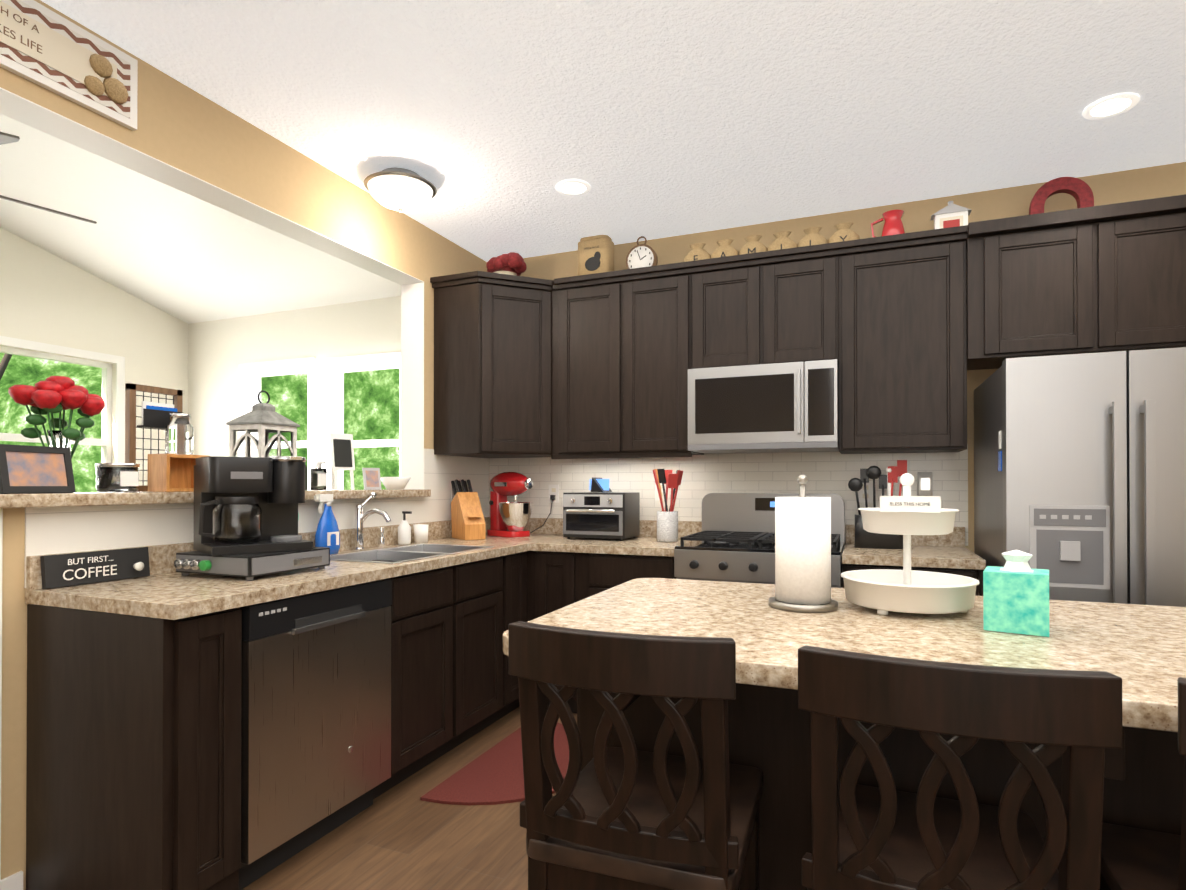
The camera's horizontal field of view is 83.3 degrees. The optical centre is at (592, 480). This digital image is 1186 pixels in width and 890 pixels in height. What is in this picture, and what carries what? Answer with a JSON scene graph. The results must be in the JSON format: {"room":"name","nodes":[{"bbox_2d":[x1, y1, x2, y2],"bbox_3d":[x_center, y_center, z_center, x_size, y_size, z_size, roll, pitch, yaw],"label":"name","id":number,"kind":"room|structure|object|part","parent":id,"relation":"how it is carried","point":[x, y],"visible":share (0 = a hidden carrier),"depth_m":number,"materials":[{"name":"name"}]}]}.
{"room":"kitchen","nodes":[
{"label":"kitchen","id":0,"kind":"room"},
{"bbox_2d":[0,227,187,491],"bbox_3d":[-4.276,-0.381,3.389,0.150,3.254,4.900,0,0,22],"label":"wall","id":1,"kind":"structure","parent":0,"point":[46,297],"depth_m":4.83,"materials":[{"name":"white paint"}]},
{"bbox_2d":[0,336,400,489],"bbox_3d":[-3.055,-0.279,3.400,2.310,1.320,3.860,0,0,22],"label":"window frames","id":2,"kind":"structure","parent":1,"relation":"in","point":[104,442],"depth_m":4.95,"materials":[{"name":"white"}]},
{"bbox_2d":[0,114,400,323],"bbox_3d":[-2.988,-1.649,2.867,2.934,0.764,4.920,0,0,22],"label":"ceiling","id":3,"kind":"structure","parent":0,"point":[182,256],"depth_m":4.29,"materials":[{"name":"white paint"}]},
{"bbox_2d":[0,132,96,223],"bbox_3d":[-2.723,-1.436,2.553,1.354,0.774,1.379,0,0,22],"label":"ceiling fan","id":4,"kind":"object","parent":3,"relation":"hanging from","point":[6,138],"visible":1,"depth_m":2.86,"materials":[{"name":"silver metal"}]},
{"bbox_2d":[0,0,486,889],"bbox_3d":[-1.820,-0.108,1.838,0.150,2.690,5.600,0,0,22],"label":"wall","id":5,"kind":"structure","parent":0,"point":[188,130],"depth_m":2.54,"materials":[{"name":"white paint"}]},
{"bbox_2d":[0,0,137,130],"bbox_3d":[-1.662,-1.310,1.964,0.050,0.235,0.640,0,0,22],"label":"wall sign","id":6,"kind":"object","parent":5,"relation":"attached to","point":[74,63],"depth_m":2.06,"materials":[{"name":"white paint"}]},
{"bbox_2d":[1,6,38,32],"bbox_3d":[-1.679,-1.344,1.919,0.001,0.021,0.151,0,0,22],"label":"lettering","id":7,"kind":"object","parent":6,"relation":"attached to","point":[24,22],"visible":1,"depth_m":1.95,"materials":[{"name":"brown paint"}]},
{"bbox_2d":[0,24,41,53],"bbox_3d":[-1.680,-1.289,1.918,0.001,0.024,0.168,0,0,22],"label":"lettering","id":8,"kind":"object","parent":6,"relation":"attached to","point":[11,31],"visible":1,"depth_m":1.95,"materials":[{"name":"brown paint"}]},
{"bbox_2d":[0,87,423,889],"bbox_3d":[-1.601,0.055,2.369,0.172,2.370,3.050,0,0,22],"label":"trim","id":9,"kind":"structure","parent":5,"relation":"attached to","point":[34,115],"depth_m":2.87,"materials":[{"name":"white paint"}]},
{"bbox_2d":[0,489,430,507],"bbox_3d":[-1.415,0.063,2.830,0.275,0.040,2.045,0,0,22],"label":"wall ledge","id":10,"kind":"object","parent":5,"relation":"attached to","point":[29,500],"visible":0.83,"depth_m":2.20,"materials":[{"name":"stone"}]},
{"bbox_2d":[0,444,75,493],"bbox_3d":[-1.712,-0.034,2.044,0.058,0.146,0.210,0,0,14],"label":"framed picture","id":11,"kind":"object","parent":10,"relation":"on","point":[24,469],"visible":0.98,"depth_m":2.03,"materials":[{"name":"black"}]},
{"bbox_2d":[8,376,104,458],"bbox_3d":[-1.742,-0.151,2.182,0.173,0.377,0.259,0,0,22],"label":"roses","id":12,"kind":"object","parent":10,"relation":"on","point":[53,394],"visible":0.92,"depth_m":2.15,"materials":[{"name":"red plant"}]},
{"bbox_2d":[95,463,139,491],"bbox_3d":[-1.637,-0.011,2.298,0.126,0.098,0.126,0,0,22],"label":"candle jar","id":13,"kind":"object","parent":10,"relation":"on","point":[117,477],"visible":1,"depth_m":2.25,"materials":[{"name":"clear glass"}]},
{"bbox_2d":[125,383,182,491],"bbox_3d":[-1.619,-0.156,2.486,0.064,0.390,0.200,0,0,22],"label":"wire rack","id":14,"kind":"object","parent":10,"relation":"on","point":[155,415],"visible":0.65,"depth_m":2.44,"materials":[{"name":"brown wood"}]},
{"bbox_2d":[148,413,207,491],"bbox_3d":[-1.526,-0.104,2.463,0.100,0.286,0.170,0,0,22],"label":"jar","id":15,"kind":"object","parent":10,"relation":"on","point":[172,470],"visible":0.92,"depth_m":2.43,"materials":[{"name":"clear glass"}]},
{"bbox_2d":[226,390,299,457],"bbox_3d":[-1.412,-0.173,2.860,0.202,0.429,0.202,0,0,22],"label":"lantern","id":16,"kind":"object","parent":10,"relation":"on","point":[261,429],"visible":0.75,"depth_m":2.80,"materials":[{"name":"paint"}]},
{"bbox_2d":[310,461,326,489],"bbox_3d":[-1.258,-0.023,3.072,0.058,0.132,0.070,0,0,22],"label":"sanitizer bottle","id":17,"kind":"object","parent":10,"relation":"on","point":[318,477],"visible":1,"depth_m":3.05,"materials":[{"name":"clear plastic"}]},
{"bbox_2d":[329,433,354,489],"bbox_3d":[-1.260,-0.096,3.349,0.096,0.283,0.124,0,0,22],"label":"easel","id":18,"kind":"object","parent":10,"relation":"on","point":[342,451],"visible":1,"depth_m":3.35,"materials":[{"name":"white paint"}]},
{"bbox_2d":[362,468,381,489],"bbox_3d":[-1.147,-0.010,3.452,0.090,0.114,0.044,0,0,-43],"label":"photo frame","id":19,"kind":"object","parent":10,"relation":"on","point":[371,479],"visible":0.95,"depth_m":3.44,"materials":[{"name":"grey"}]},
{"bbox_2d":[380,477,410,488],"bbox_3d":[-1.080,0.013,3.642,0.170,0.067,0.170,0,0,22],"label":"bowl","id":20,"kind":"object","parent":10,"relation":"on","point":[394,482],"visible":0.96,"depth_m":3.59,"materials":[{"name":"white ceramic"}]},
{"bbox_2d":[24,449,488,587],"bbox_3d":[-1.183,0.070,3.182,0.006,0.509,2.612,0,0,22],"label":"wall tiles","id":21,"kind":"structure","parent":5,"relation":"attached to","point":[56,530],"depth_m":2.39,"materials":[{"name":"white tile"}]},
{"bbox_2d":[26,517,488,587],"bbox_3d":[-1.170,0.281,3.175,0.020,0.100,2.612,0,0,22],"label":"backsplash","id":22,"kind":"structure","parent":5,"relation":"attached to","point":[162,558],"depth_m":2.42,"materials":[{"name":"beige stone"}]},
{"bbox_2d":[242,706,576,889],"bbox_3d":[-0.900,1.285,1.452,7.860,0.100,5.900,0,0,22],"label":"floor","id":23,"kind":"structure","parent":0,"point":[401,836],"depth_m":2.26,"materials":[{"name":"brown wood"}]},
{"bbox_2d":[25,600,241,889],"bbox_3d":[-1.346,0.801,1.959,0.612,0.872,0.230,0,0,22],"label":"base cabinet","id":24,"kind":"object","parent":23,"relation":"on","point":[133,732],"depth_m":1.85,"materials":[{"name":"black wood"}]},
{"bbox_2d":[25,532,556,619],"bbox_3d":[-0.886,0.350,3.062,0.643,0.040,2.618,0,0,22],"label":"countertop","id":25,"kind":"structure","parent":24,"relation":"on","point":[174,595],"depth_m":2.10,"materials":[{"name":"beige stone"}]},
{"bbox_2d":[40,547,149,588],"bbox_3d":[-1.563,0.273,2.120,0.051,0.099,0.310,0,0,22],"label":"coffee sign","id":26,"kind":"object","parent":25,"relation":"on","point":[63,570],"visible":1,"depth_m":2.10,"materials":[{"name":"black wood"}]},
{"bbox_2d":[174,456,329,580],"bbox_3d":[-1.214,0.117,2.377,0.391,0.413,0.418,0,0,22],"label":"coffee maker","id":27,"kind":"object","parent":25,"relation":"on","point":[246,517],"visible":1,"depth_m":2.28,"materials":[{"name":"black plastic"}]},
{"bbox_2d":[314,494,339,554],"bbox_3d":[-1.186,0.193,2.978,0.066,0.268,0.142,0,0,22],"label":"spray bottle","id":28,"kind":"object","parent":25,"relation":"on","point":[327,534],"visible":0.88,"depth_m":2.95,"materials":[{"name":"blue plastic"}]},
{"bbox_2d":[349,492,390,551],"bbox_3d":[-1.016,0.192,3.217,0.214,0.278,0.206,0,0,22],"label":"faucet","id":29,"kind":"object","parent":25,"relation":"on","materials":[{"name":"silver metal"}]},
{"bbox_2d":[398,511,411,544],"bbox_3d":[-0.976,0.244,3.462,0.073,0.172,0.066,0,0,22],"label":"soap dispenser","id":30,"kind":"object","parent":25,"relation":"on","point":[404,532],"visible":1,"depth_m":3.44,"materials":[{"name":"white ceramic"}]},
{"bbox_2d":[330,544,496,563],"bbox_3d":[-0.842,0.430,3.060,0.436,0.208,0.766,0,0,22],"label":"sink","id":31,"kind":"object","parent":25,"relation":"in","point":[394,555],"depth_m":3.12,"materials":[{"name":"grey metal"}]},
{"bbox_2d":[413,524,428,542],"bbox_3d":[-0.926,0.283,3.593,0.080,0.095,0.079,0,0,22],"label":"cup","id":32,"kind":"object","parent":25,"relation":"on","point":[420,533],"visible":1,"depth_m":3.56,"materials":[{"name":"white ceramic"}]},
{"bbox_2d":[451,479,485,539],"bbox_3d":[-0.732,0.162,3.865,0.125,0.341,0.270,0,0,-33],"label":"knife block","id":33,"kind":"object","parent":25,"relation":"on","point":[467,520],"visible":1,"depth_m":3.80,"materials":[{"name":"orange wood"}]},
{"bbox_2d":[487,472,532,536],"bbox_3d":[-0.500,0.139,4.044,0.348,0.390,0.243,0,0,22],"label":"stand mixer","id":34,"kind":"object","parent":25,"relation":"on","point":[509,519],"visible":1,"depth_m":3.97,"materials":[{"name":"red metal"}]},
{"bbox_2d":[239,578,391,889],"bbox_3d":[-1.160,0.806,2.357,0.614,0.869,0.632,0,0,22],"label":"dishwasher","id":35,"kind":"object","parent":23,"relation":"on","point":[316,719],"visible":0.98,"depth_m":2.18,"materials":[{"name":"silver"}]},
{"bbox_2d":[273,564,468,799],"bbox_3d":[-0.961,0.807,2.894,0.615,0.872,0.499,0,0,22],"label":"base cabinet","id":36,"kind":"object","parent":23,"relation":"on","point":[430,610],"depth_m":2.78,"materials":[{"name":"black wood"}]},
{"bbox_2d":[469,556,516,737],"bbox_3d":[-0.809,0.809,3.263,0.615,0.872,0.580,0,0,22],"label":"base cabinet","id":37,"kind":"object","parent":23,"relation":"on","point":[492,583],"depth_m":3.25,"materials":[{"name":"black wood"}]},
{"bbox_2d":[420,723,568,805],"bbox_3d":[-0.248,1.237,2.936,0.520,0.011,0.960,0,0,22],"label":"mat","id":38,"kind":"object","parent":23,"relation":"on","point":[493,775],"visible":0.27,"depth_m":2.77,"materials":[{"name":"red fabric"}]},
{"bbox_2d":[517,552,524,707],"bbox_3d":[-0.695,0.811,3.540,0.615,0.872,0.307,0,0,22],"label":"base cabinet","id":39,"kind":"object","parent":23,"relation":"on","point":[520,555],"depth_m":3.52,"materials":[{"name":"black wood"}]},
{"bbox_2d":[525,548,580,712],"bbox_3d":[-0.110,0.812,3.780,0.331,0.872,0.695,0,0,22],"label":"base cabinet","id":40,"kind":"object","parent":23,"relation":"on","point":[552,575],"depth_m":3.54,"materials":[{"name":"black wood"}]},
{"bbox_2d":[529,536,689,555],"bbox_3d":[0.153,0.354,3.703,0.793,0.040,0.643,0,0,22],"label":"countertop","id":41,"kind":"structure","parent":40,"relation":"on","point":[640,545],"depth_m":3.48,"materials":[{"name":"beige stone"}]},
{"bbox_2d":[563,477,639,540],"bbox_3d":[0.044,0.156,3.851,0.376,0.353,0.326,0,0,22],"label":"air fryer oven","id":42,"kind":"object","parent":41,"relation":"on","point":[612,515],"depth_m":3.74,"materials":[{"name":"silver metal"}]},
{"bbox_3d":[0.051,0.023,3.934,0.124,0.085,0.150,0,0,22],"label":"smart display","id":43,"kind":"part","parent":42,"relation":"part of","materials":[{"name":"blue glass"}]},
{"bbox_2d":[653,469,682,541],"bbox_3d":[0.407,0.133,3.654,0.169,0.398,0.146,0,0,22],"label":"utensil crock","id":44,"kind":"object","parent":41,"relation":"on","point":[667,525],"visible":1,"depth_m":3.62,"materials":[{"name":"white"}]},
{"bbox_2d":[581,552,675,599],"bbox_3d":[0.290,0.811,3.655,0.504,0.872,0.623,0,0,22],"label":"base cabinet","id":45,"kind":"object","parent":23,"relation":"on","point":[599,574],"depth_m":3.39,"materials":[{"name":"black wood"}]},
{"bbox_2d":[508,621,762,889],"bbox_3d":[0.116,0.739,1.276,0.390,0.990,0.510,0,0,22],"label":"chair","id":46,"kind":"object","parent":23,"relation":"on","point":[628,815],"visible":1,"depth_m":1.08,"materials":[{"name":"brown wood"}]},
{"bbox_2d":[674,493,844,587],"bbox_3d":[0.852,0.656,3.354,0.756,1.180,0.687,0,0,22],"label":"range","id":47,"kind":"object","parent":23,"relation":"on","point":[733,540],"visible":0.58,"depth_m":3.27,"materials":[{"name":"silver metal"}]},
{"bbox_2d":[577,686,1184,889],"bbox_3d":[0.968,0.798,1.464,2.030,0.874,0.954,0,0,22],"label":"kitchen island","id":48,"kind":"object","parent":23,"relation":"on","point":[1143,788],"depth_m":1.44,"materials":[{"name":"wood"}]},
{"bbox_2d":[503,578,1185,733],"bbox_3d":[0.956,0.339,1.410,2.130,0.040,0.960,0,0,22],"label":"island countertop","id":49,"kind":"structure","parent":48,"relation":"on","point":[1144,646],"depth_m":1.41,"materials":[{"name":"beige stone"}]},
{"bbox_2d":[769,475,837,612],"bbox_3d":[0.535,0.152,1.702,0.170,0.336,0.170,0,0,22],"label":"paper towel","id":50,"kind":"object","parent":49,"relation":"on","point":[802,552],"visible":1,"depth_m":1.64,"materials":[{"name":"white paper"}]},
{"bbox_2d":[841,473,978,614],"bbox_3d":[0.788,0.150,1.674,0.314,0.339,0.314,0,0,22],"label":"tiered tray","id":51,"kind":"object","parent":49,"relation":"on","point":[906,515],"visible":1,"depth_m":1.58,"materials":[{"name":"white paint"}]},
{"bbox_2d":[983,550,1048,636],"bbox_3d":[0.913,0.233,1.438,0.116,0.170,0.116,0,0,34],"label":"tissue box","id":52,"kind":"object","parent":49,"relation":"on","point":[1016,593],"visible":1,"depth_m":1.40,"materials":[{"name":"teal cardboard"}]},
{"bbox_2d":[842,564,985,595],"bbox_3d":[1.488,0.808,3.163,0.555,0.872,0.623,0,0,22],"label":"base cabinet","id":53,"kind":"object","parent":23,"relation":"on","point":[845,567],"depth_m":2.84,"materials":[{"name":"black wood"}]},
{"bbox_2d":[842,544,984,571],"bbox_3d":[1.485,0.350,3.156,0.558,0.040,0.643,0,0,22],"label":"countertop","id":54,"kind":"structure","parent":53,"relation":"on","point":[922,555],"depth_m":2.93,"materials":[{"name":"beige stone"}]},
{"bbox_2d":[848,460,906,548],"bbox_3d":[1.406,0.114,3.302,0.270,0.430,0.120,0,0,22],"label":"utensil caddy","id":55,"kind":"object","parent":54,"relation":"on","point":[864,538],"visible":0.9,"depth_m":3.27,"materials":[{"name":"black plastic"}]},
{"bbox_2d":[798,645,1122,889],"bbox_3d":[0.557,0.738,1.093,0.383,0.990,0.505,0,0,22],"label":"chair","id":56,"kind":"object","parent":23,"relation":"on","point":[885,835],"visible":1,"depth_m":0.89,"materials":[{"name":"brown wood"}]},
{"bbox_2d":[974,347,1185,606],"bbox_3d":[2.134,0.390,2.713,0.910,1.705,0.912,0,0,22],"label":"fridge","id":57,"kind":"object","parent":23,"relation":"on","point":[1079,477],"visible":0.65,"depth_m":2.42,"materials":[{"name":"silver metal"}]},
{"bbox_2d":[1100,677,1185,889],"bbox_3d":[0.963,0.737,0.927,0.383,0.990,0.507,0,0,22],"label":"chair","id":58,"kind":"object","parent":23,"relation":"on","point":[1132,858],"visible":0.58,"depth_m":1.08,"materials":[{"name":"brown wood"}]},
{"bbox_2d":[41,0,1185,261],"bbox_3d":[0.423,-1.508,0.926,5.000,0.100,5.900,0,0,22],"label":"ceiling","id":59,"kind":"structure","parent":0,"point":[495,122],"depth_m":2.51,"materials":[{"name":"white paint"}]},
{"bbox_2d":[363,167,436,212],"bbox_3d":[-0.914,-1.359,3.171,0.336,0.172,0.336,0,0,22],"label":"flush ceiling light","id":60,"kind":"object","parent":59,"relation":"attached to","point":[400,190],"visible":1,"depth_m":3.08,"materials":[{"name":"white glass"}]},
{"bbox_2d":[555,179,590,195],"bbox_3d":[-0.097,-1.440,3.279,0.176,0.008,0.176,0,0,22],"label":"recessed light","id":61,"kind":"object","parent":59,"relation":"in","point":[572,187],"visible":1,"depth_m":3.28,"materials":[{"name":"white"}]},
{"bbox_2d":[1082,93,1139,119],"bbox_3d":[1.998,-1.444,2.576,0.176,0.008,0.176,0,0,22],"label":"recessed light","id":62,"kind":"object","parent":59,"relation":"in","point":[1111,106],"visible":1,"depth_m":2.57,"materials":[{"name":"white"}]},
{"bbox_2d":[188,162,1185,552],"bbox_3d":[0.192,-0.154,4.120,7.860,2.810,0.150,0,0,22],"label":"wall","id":63,"kind":"structure","parent":0,"point":[220,351],"depth_m":4.73,"materials":[{"name":"white paint"}]},
{"bbox_2d":[451,484,456,500],"label":"outlet plates","id":64,"kind":"object","parent":63,"relation":"attached to","point":[452,494],"depth_m":3.99,"materials":[{"name":"white paint"}]},
{"bbox_2d":[430,273,549,457],"bbox_3d":[-0.520,-0.640,4.001,0.612,0.980,0.613,0,0,22],"label":"upper cabinet","id":65,"kind":"object","parent":63,"relation":"attached to","point":[492,331],"depth_m":3.79,"materials":[{"name":"brown wood"}]},
{"bbox_2d":[486,252,526,275],"bbox_3d":[-0.534,-1.270,4.020,0.289,0.217,0.232,0,0,22],"label":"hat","id":66,"kind":"object","parent":65,"relation":"on","point":[512,263],"visible":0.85,"depth_m":3.93,"materials":[{"name":"red fabric"}]},
{"bbox_2d":[550,270,637,457],"bbox_3d":[0.020,-0.640,3.914,0.554,0.980,0.365,0,0,22],"label":"upper cabinet","id":67,"kind":"object","parent":63,"relation":"attached to","point":[592,315],"depth_m":3.77,"materials":[{"name":"brown wood"}]},
{"bbox_2d":[578,235,613,275],"bbox_3d":[0.017,-1.289,3.911,0.201,0.254,0.133,0,0,22],"label":"canister","id":68,"kind":"object","parent":67,"relation":"on","point":[596,254],"visible":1,"depth_m":3.85,"materials":[{"name":"beige"}]},
{"bbox_2d":[626,236,657,268],"bbox_3d":[0.278,-1.283,3.824,0.180,0.240,0.045,0,0,22],"label":"clock","id":69,"kind":"object","parent":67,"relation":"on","point":[641,255],"visible":0.79,"depth_m":3.81,"materials":[{"name":"white metal"}]},
{"bbox_2d":[655,483,665,500],"label":"outlet plates","id":70,"kind":"object","parent":63,"relation":"attached to","point":[656,491],"depth_m":3.94,"materials":[{"name":"white paint"}]},
{"bbox_2d":[634,262,705,457],"bbox_3d":[0.401,-0.641,3.775,0.526,0.980,0.333,0,0,22],"label":"upper cabinet","id":71,"kind":"object","parent":63,"relation":"attached to","point":[670,302],"depth_m":3.61,"materials":[{"name":"brown wood"}]},
{"bbox_2d":[489,517,964,547],"bbox_3d":[0.595,0.284,3.852,2.732,0.100,0.020,0,0,22],"label":"backsplash","id":72,"kind":"structure","parent":63,"relation":"attached to","point":[956,539],"depth_m":3.85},
{"bbox_2d":[489,444,967,545],"bbox_3d":[0.598,0.073,3.867,2.767,0.509,0.006,0,0,22],"label":"wall tile","id":73,"kind":"structure","parent":63,"relation":"attached to","point":[833,472],"depth_m":3.79,"materials":[{"name":"white tile"}]},
{"bbox_2d":[530,485,558,532],"label":"outlet plates","id":74,"kind":"object","parent":73,"relation":"attached to","point":[553,493],"depth_m":4.20,"materials":[{"name":"white paint"}]},
{"bbox_2d":[917,472,931,495],"bbox_3d":[1.686,0.045,3.388,0.070,0.177,0.052,0,0,22],"label":"outlet","id":75,"kind":"object","parent":73,"relation":"attached to","point":[924,486],"visible":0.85,"depth_m":3.37,"materials":[{"name":"white paint"}]},
{"bbox_2d":[706,254,777,367],"bbox_3d":[0.783,-0.858,3.619,0.437,0.547,0.333,0,0,22],"label":"upper cabinet","id":76,"kind":"object","parent":63,"relation":"attached to","point":[742,293],"depth_m":3.45,"materials":[{"name":"brown wood"}]},
{"bbox_2d":[684,243,710,261],"bbox_3d":[0.580,-1.236,3.702,0.155,0.146,0.094,0,0,22],"label":"sack","id":77,"kind":"object","parent":76,"relation":"on","point":[698,252],"visible":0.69,"depth_m":3.67,"materials":[{"name":"beige fabric"}]},
{"bbox_2d":[711,239,738,257],"bbox_3d":[0.720,-1.237,3.644,0.155,0.146,0.094,0,0,22],"label":"sack","id":78,"kind":"object","parent":76,"relation":"on","point":[725,248],"visible":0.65,"depth_m":3.62,"materials":[{"name":"beige fabric"}]},
{"bbox_2d":[739,235,767,254],"bbox_3d":[0.861,-1.237,3.587,0.155,0.146,0.094,0,0,22],"label":"sack","id":79,"kind":"object","parent":76,"relation":"on","point":[753,245],"visible":0.6,"depth_m":3.56,"materials":[{"name":"beige fabric"}]},
{"bbox_2d":[688,359,838,453],"bbox_3d":[0.902,-0.370,3.507,0.734,0.424,0.441,0,0,22],"label":"microwave","id":80,"kind":"object","parent":76,"relation":"attached to","point":[779,407],"visible":1,"depth_m":3.33,"materials":[{"name":"silver metal"}]},
{"bbox_2d":[768,231,796,250],"bbox_3d":[1.002,-1.237,3.529,0.155,0.146,0.094,0,0,22],"label":"sack","id":81,"kind":"object","parent":76,"relation":"on","point":[782,241],"visible":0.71,"depth_m":3.50,"materials":[{"name":"beige fabric"}]},
{"bbox_2d":[778,246,841,362],"bbox_3d":[1.063,-0.859,3.504,0.437,0.547,0.333,0,0,22],"label":"upper cabinet","id":82,"kind":"object","parent":63,"relation":"attached to","point":[809,281],"depth_m":3.32,"materials":[{"name":"brown wood"}]},
{"bbox_2d":[797,227,827,246],"bbox_3d":[1.142,-1.238,3.471,0.155,0.146,0.094,0,0,22],"label":"sack","id":83,"kind":"object","parent":82,"relation":"on","point":[813,236],"visible":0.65,"depth_m":3.44,"materials":[{"name":"beige fabric"}]},
{"bbox_2d":[828,222,859,242],"bbox_3d":[1.283,-1.238,3.413,0.155,0.146,0.094,0,0,22],"label":"sack","id":84,"kind":"object","parent":82,"relation":"on","point":[844,232],"visible":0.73,"depth_m":3.39,"materials":[{"name":"beige fabric"}]},
{"bbox_2d":[858,481,872,502],"label":"outlet plates","id":85,"kind":"object","parent":63,"relation":"attached to","point":[869,486],"depth_m":3.51,"materials":[{"name":"white paint"}]},
{"bbox_2d":[838,230,969,453],"bbox_3d":[1.490,-0.639,3.328,0.624,0.990,0.333,0,0,22],"label":"upper cabinet","id":86,"kind":"object","parent":63,"relation":"attached to","point":[907,331],"depth_m":3.16,"materials":[{"name":"brown wood"}]},
{"bbox_2d":[871,209,904,236],"bbox_3d":[1.472,-1.247,3.326,0.161,0.162,0.117,0,0,22],"label":"pitcher","id":87,"kind":"object","parent":86,"relation":"on","point":[893,224],"visible":0.71,"depth_m":3.28,"materials":[{"name":"red ceramic"}]},
{"bbox_2d":[962,203,1121,369],"bbox_3d":[2.027,-0.861,3.095,0.547,0.611,0.358,0,0,22],"label":"upper cabinet","id":88,"kind":"object","parent":63,"relation":"attached to","point":[1049,283],"depth_m":2.93,"materials":[{"name":"brown wood"}]},
{"bbox_2d":[931,201,970,228],"bbox_3d":[1.732,-1.259,3.230,0.170,0.185,0.070,0,0,22],"label":"house","id":89,"kind":"object","parent":88,"relation":"on","point":[951,214],"visible":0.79,"depth_m":3.20,"materials":[{"name":"white paint"}]},
{"bbox_2d":[1029,177,1093,214],"bbox_3d":[2.157,-1.280,3.077,0.242,0.225,0.044,0,0,22],"label":"horseshoe","id":90,"kind":"object","parent":88,"relation":"on","point":[1079,191],"visible":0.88,"depth_m":3.06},
{"bbox_2d":[1122,194,1185,351],"bbox_3d":[2.421,-0.861,2.933,0.572,0.611,0.358,0,0,22],"label":"upper cabinet","id":91,"kind":"object","parent":63,"relation":"attached to","point":[1153,230],"depth_m":2.78,"materials":[{"name":"brown wood"}]},
{"label":"outside","id":92,"kind":"structure","parent":0,"visible":0},
{"bbox_2d":[0,353,399,491],"bbox_3d":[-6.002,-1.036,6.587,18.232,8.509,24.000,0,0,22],"label":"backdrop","id":93,"kind":"structure","parent":92,"point":[371,405],"depth_m":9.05,"materials":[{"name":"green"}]}
]}

